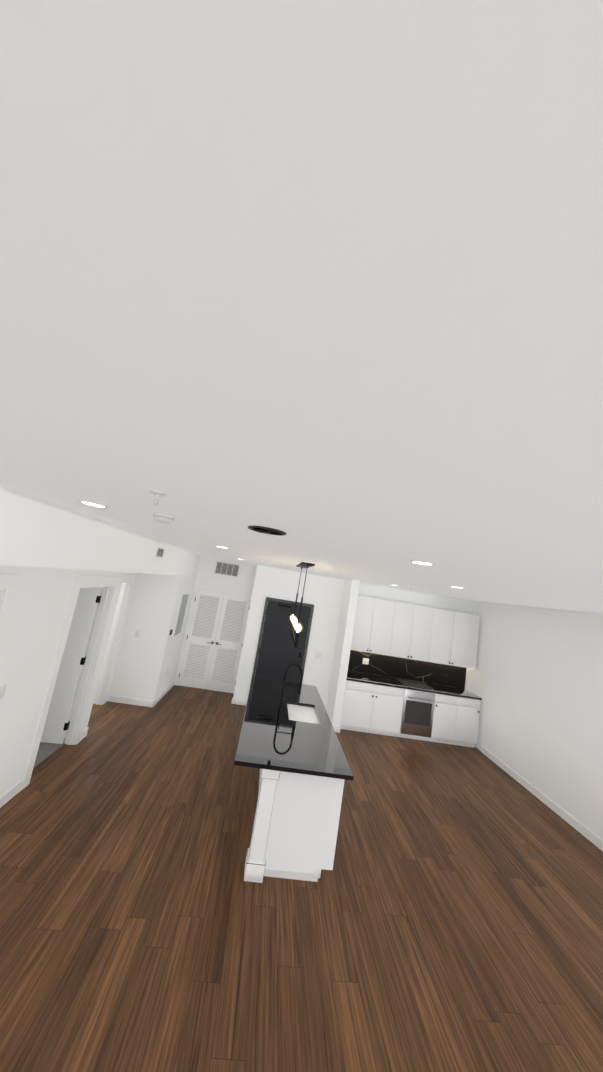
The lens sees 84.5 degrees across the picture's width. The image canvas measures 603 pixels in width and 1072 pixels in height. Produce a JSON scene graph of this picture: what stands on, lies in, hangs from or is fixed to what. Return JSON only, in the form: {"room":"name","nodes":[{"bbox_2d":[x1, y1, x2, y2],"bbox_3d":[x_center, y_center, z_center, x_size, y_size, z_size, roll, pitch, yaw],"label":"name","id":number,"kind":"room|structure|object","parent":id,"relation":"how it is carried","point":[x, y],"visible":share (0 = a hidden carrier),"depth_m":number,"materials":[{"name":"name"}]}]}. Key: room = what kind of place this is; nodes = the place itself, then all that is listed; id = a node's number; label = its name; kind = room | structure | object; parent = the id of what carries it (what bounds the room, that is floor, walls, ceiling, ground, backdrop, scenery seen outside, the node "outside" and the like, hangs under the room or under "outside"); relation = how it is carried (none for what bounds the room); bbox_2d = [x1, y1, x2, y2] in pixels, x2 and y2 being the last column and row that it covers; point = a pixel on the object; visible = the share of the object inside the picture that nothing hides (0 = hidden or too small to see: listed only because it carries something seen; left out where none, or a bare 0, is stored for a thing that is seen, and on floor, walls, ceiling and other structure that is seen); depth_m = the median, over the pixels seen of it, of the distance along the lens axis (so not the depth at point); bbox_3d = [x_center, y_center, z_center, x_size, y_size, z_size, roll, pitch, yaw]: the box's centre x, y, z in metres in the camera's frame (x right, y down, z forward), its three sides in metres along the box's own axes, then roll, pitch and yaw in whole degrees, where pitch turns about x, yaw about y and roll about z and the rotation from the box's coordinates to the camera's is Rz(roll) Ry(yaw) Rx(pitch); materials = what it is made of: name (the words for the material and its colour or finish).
{"room":"kitchen","nodes":[
{"label":"kitchen","id":0,"kind":"room"},
{"bbox_2d":[34,738,64,766],"bbox_3d":[-4.216,2.391,3.793,2.479,0.004,1.015,10,-8,-4],"label":"floor","id":1,"kind":"structure","parent":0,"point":[45,751],"depth_m":4.04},
{"bbox_2d":[0,685,602,1071],"bbox_3d":[-1.498,2.599,1.870,10.950,0.080,11.000,10,-8,-4],"label":"floor","id":2,"kind":"structure","parent":0,"point":[445,914],"depth_m":2.52,"materials":[{"name":"brown wood"}]},
{"bbox_2d":[243,680,353,882],"bbox_3d":[-0.101,2.662,4.041,0.846,0.885,2.442,10,-8,-4],"label":"kitchen island","id":3,"kind":"object","parent":2,"relation":"on","point":[289,746],"depth_m":2.92,"materials":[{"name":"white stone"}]},
{"bbox_2d":[277,664,302,708],"bbox_3d":[-0.127,1.915,4.225,0.266,0.549,0.090,10,-8,-4],"label":"faucet","id":4,"kind":"object","parent":3,"relation":"on","point":[279,706],"depth_m":4.23,"materials":[{"name":"black metal"}]},
{"bbox_2d":[282,680,313,707],"bbox_3d":[-0.054,2.329,4.911,0.380,0.035,0.880,10,-8,-4],"label":"island countertop","id":5,"kind":"structure","parent":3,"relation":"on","point":[295,693],"depth_m":4.72,"materials":[{"name":"black stone"}]},
{"bbox_2d":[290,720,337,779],"bbox_3d":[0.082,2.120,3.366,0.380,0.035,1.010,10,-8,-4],"label":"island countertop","id":6,"kind":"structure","parent":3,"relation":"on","point":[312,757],"depth_m":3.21,"materials":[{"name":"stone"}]},
{"bbox_2d":[340,671,407,736],"bbox_3d":[1.291,3.248,6.417,1.134,0.890,0.591,10,-8,-4],"label":"base cabinet","id":7,"kind":"object","parent":2,"relation":"on","point":[374,704],"depth_m":6.16,"materials":[{"name":"white wood"}]},
{"bbox_2d":[396,679,435,690],"bbox_3d":[2.221,2.930,6.544,0.596,0.040,0.527,10,-8,-4],"label":"cooktop","id":8,"kind":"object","parent":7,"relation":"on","point":[415,684],"depth_m":6.44,"materials":[{"name":"black glass"}]},
{"bbox_2d":[400,687,435,741],"bbox_3d":[2.143,3.398,6.472,0.600,0.890,0.591,10,-8,-4],"label":"oven","id":9,"kind":"object","parent":2,"relation":"on","point":[419,706],"depth_m":6.20,"materials":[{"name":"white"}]},
{"bbox_2d":[428,683,459,744],"bbox_3d":[2.659,3.489,6.506,0.450,0.890,0.591,10,-8,-4],"label":"base cabinet","id":10,"kind":"object","parent":2,"relation":"on","point":[447,702],"depth_m":6.25,"materials":[{"name":"white wood"}]},
{"bbox_2d":[448,687,481,747],"bbox_3d":[3.109,3.568,6.535,0.466,0.890,0.591,10,-8,-4],"label":"base cabinet","id":11,"kind":"object","parent":2,"relation":"on","point":[467,723],"depth_m":6.28,"materials":[{"name":"white wood"}]},
{"bbox_2d":[0,484,602,839],"bbox_3d":[-1.244,1.226,2.088,10.740,2.745,10.860,10,-8,-4],"label":"wall","id":12,"kind":"structure","parent":0,"point":[534,680],"depth_m":4.95,"materials":[{"name":"white paint"}]},
{"bbox_2d":[0,684,6,698],"bbox_3d":[-2.579,1.344,2.835,0.011,0.118,0.118,10,-8,-4],"label":"light switch","id":13,"kind":"object","parent":12,"relation":"attached to","point":[2,690],"visible":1,"depth_m":2.86,"materials":[{"name":"white plastic"}]},
{"bbox_2d":[0,573,21,641],"bbox_3d":[-2.587,1.297,2.102,0.162,2.175,1.134,10,-8,-4],"label":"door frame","id":14,"kind":"structure","parent":12,"relation":"attached to","point":[9,583],"depth_m":2.71,"materials":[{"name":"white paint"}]},
{"bbox_2d":[0,779,23,807],"bbox_3d":[-2.779,2.449,2.925,0.014,0.105,0.856,10,-8,-4],"label":"baseboard","id":15,"kind":"structure","parent":12,"relation":"attached to","point":[13,791],"depth_m":3.19,"materials":[{"name":"white paint"}]},
{"bbox_2d":[40,587,101,743],"bbox_3d":[-3.255,1.576,4.297,0.805,2.030,0.157,10,-8,-4],"label":"door leaf","id":16,"kind":"structure","parent":12,"relation":"in","point":[56,725],"depth_m":4.33,"materials":[{"name":"white paint"}]},
{"bbox_2d":[22,575,120,789],"bbox_3d":[-2.756,1.554,4.005,0.162,2.175,1.058,10,-8,-4],"label":"door frame","id":17,"kind":"structure","parent":12,"relation":"attached to","point":[83,696],"depth_m":4.30,"materials":[{"name":"white paint"}]},
{"bbox_2d":[82,727,88,736],"bbox_3d":[-3.067,2.639,4.514,0.314,0.105,0.035,10,-8,-4],"label":"baseboard","id":18,"kind":"structure","parent":12,"relation":"attached to","point":[84,734],"depth_m":4.46,"materials":[{"name":"white paint"}]},
{"bbox_2d":[93,574,135,704],"bbox_3d":[-3.161,1.670,5.232,0.162,2.175,1.094,10,-8,-4],"label":"door frame","id":19,"kind":"structure","parent":12,"relation":"attached to","point":[105,677],"depth_m":5.65,"materials":[{"name":"white paint"}]},
{"bbox_2d":[106,694,151,706],"bbox_3d":[-2.961,2.832,5.690,0.740,0.105,0.040,10,-8,-4],"label":"baseboard","id":20,"kind":"structure","parent":12,"relation":"attached to","point":[111,698],"depth_m":5.70,"materials":[{"name":"white paint"}]},
{"bbox_2d":[155,547,163,557],"bbox_3d":[-1.908,0.225,4.474,0.009,0.140,0.270,10,-8,-4],"label":"air vent","id":21,"kind":"object","parent":12,"relation":"in","point":[159,552],"visible":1,"depth_m":4.46,"materials":[{"name":"white metal"}]},
{"bbox_2d":[151,680,174,707],"bbox_3d":[-2.617,2.988,6.346,0.014,0.105,1.264,10,-8,-4],"label":"baseboard","id":22,"kind":"structure","parent":12,"relation":"attached to","point":[171,685],"depth_m":6.18,"materials":[{"name":"white paint"}]},
{"bbox_2d":[174,594,188,635],"bbox_3d":[-2.374,1.554,6.593,0.024,0.775,0.400,10,-8,-4],"label":"breaker panel","id":23,"kind":"object","parent":12,"relation":"attached to","point":[181,614],"visible":1,"depth_m":6.54,"materials":[{"name":"grey metal"}]},
{"bbox_2d":[174,583,251,692],"bbox_3d":[-1.870,2.184,7.112,1.289,2.140,0.089,10,-8,-4],"label":"closet doors","id":24,"kind":"structure","parent":12,"relation":"in","point":[206,643],"depth_m":7.12,"materials":[{"name":"white paint"}]},
{"bbox_2d":[214,561,239,577],"bbox_3d":[-1.652,0.737,7.370,0.530,0.290,0.009,10,-8,-4],"label":"air vent","id":25,"kind":"object","parent":12,"relation":"in","point":[227,569],"visible":1,"depth_m":7.37,"materials":[{"name":"white metal"}]},
{"bbox_2d":[231,698,246,705],"bbox_3d":[-1.215,3.243,6.491,0.304,0.105,0.014,10,-8,-4],"label":"baseboard","id":26,"kind":"structure","parent":12,"relation":"attached to","point":[234,700],"depth_m":6.48,"materials":[{"name":"white paint"}]},
{"bbox_2d":[252,597,313,682],"bbox_3d":[-0.395,2.361,6.598,1.005,2.125,0.174,10,-8,-4],"label":"entry door","id":27,"kind":"structure","parent":12,"relation":"in","point":[277,652],"depth_m":6.70,"materials":[{"name":"grey wood"}]},
{"bbox_2d":[315,651,321,657],"bbox_3d":[0.341,2.415,6.741,0.118,0.118,0.011,10,-8,-4],"label":"light switch","id":28,"kind":"object","parent":12,"relation":"attached to","point":[317,654],"visible":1,"depth_m":6.74,"materials":[{"name":"white plastic"}]},
{"bbox_2d":[362,658,368,664],"bbox_3d":[1.315,2.563,6.783,0.125,0.118,0.011,10,-8,-4],"label":"light switch","id":29,"kind":"object","parent":12,"relation":"attached to","point":[365,660],"visible":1,"depth_m":6.78,"materials":[{"name":"white plastic"}]},
{"bbox_2d":[350,595,395,654],"bbox_3d":[1.383,1.790,6.746,0.852,1.060,0.347,10,-8,-4],"label":"upper cabinet","id":30,"kind":"object","parent":12,"relation":"attached to","point":[375,619],"depth_m":6.58,"materials":[{"name":"white wood"}]},
{"bbox_2d":[392,603,435,662],"bbox_3d":[2.195,1.934,6.798,0.800,1.060,0.347,10,-8,-4],"label":"upper cabinet","id":31,"kind":"object","parent":12,"relation":"attached to","point":[419,657],"depth_m":6.63,"materials":[{"name":"white wood"}]},
{"bbox_2d":[428,608,479,668],"bbox_3d":[3.079,2.089,6.855,0.998,1.060,0.347,10,-8,-4],"label":"upper cabinet","id":32,"kind":"object","parent":12,"relation":"attached to","point":[454,634],"depth_m":6.68,"materials":[{"name":"white wood"}]},
{"bbox_2d":[481,746,602,850],"bbox_3d":[3.752,3.335,1.577,0.014,0.105,9.300,10,-8,-4],"label":"baseboard","id":33,"kind":"structure","parent":12,"relation":"attached to","point":[553,806],"depth_m":4.66,"materials":[{"name":"white paint"}]},
{"bbox_2d":[0,0,602,613],"bbox_3d":[-1.041,-0.143,2.281,10.950,0.050,11.000,10,-8,-4],"label":"ceiling","id":34,"kind":"structure","parent":0,"point":[320,282],"depth_m":0.31,"materials":[{"name":"white paint"}]},
{"bbox_2d":[78,500,107,507],"bbox_3d":[-1.258,-0.191,2.005,0.160,0.007,0.160,10,-8,-4],"label":"recessed light","id":35,"kind":"object","parent":34,"relation":"in","point":[92,504],"visible":0.98,"depth_m":1.99,"materials":[{"name":"white plastic"}]},
{"bbox_2d":[149,490,165,505],"bbox_3d":[-0.599,-0.153,1.369,0.068,0.053,0.068,10,-8,-4],"label":"sprinkler","id":36,"kind":"object","parent":34,"relation":"attached to","point":[157,494],"visible":1,"depth_m":1.36,"materials":[{"name":"white"}]},
{"bbox_2d":[152,513,174,523],"bbox_3d":[-0.843,-0.101,2.024,0.132,0.043,0.132,10,-8,-4],"label":"smoke detector","id":37,"kind":"object","parent":34,"relation":"attached to","point":[162,518],"visible":1,"depth_m":1.98,"materials":[{"name":"white plastic"}]},
{"bbox_2d":[248,526,285,535],"bbox_3d":[-0.198,-0.025,1.904,0.224,0.016,0.224,10,-8,-4],"label":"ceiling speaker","id":38,"kind":"object","parent":34,"relation":"attached to","point":[266,530],"visible":0.98,"depth_m":1.88,"materials":[{"name":"black plastic"}]},
{"bbox_2d":[289,562,314,647],"bbox_3d":[-0.036,0.853,4.322,0.160,0.970,1.180,10,-8,-4],"label":"pendant light","id":39,"kind":"object","parent":34,"relation":"hanging from","point":[295,628],"visible":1,"depth_m":3.99,"materials":[{"name":"black metal"}]},
{"bbox_2d":[410,560,434,564],"bbox_3d":[0.796,0.178,2.187,0.160,0.007,0.160,10,-8,-4],"label":"recessed light","id":40,"kind":"object","parent":34,"relation":"in","point":[421,562],"visible":1,"depth_m":2.16,"materials":[{"name":"white plastic"}]}
]}

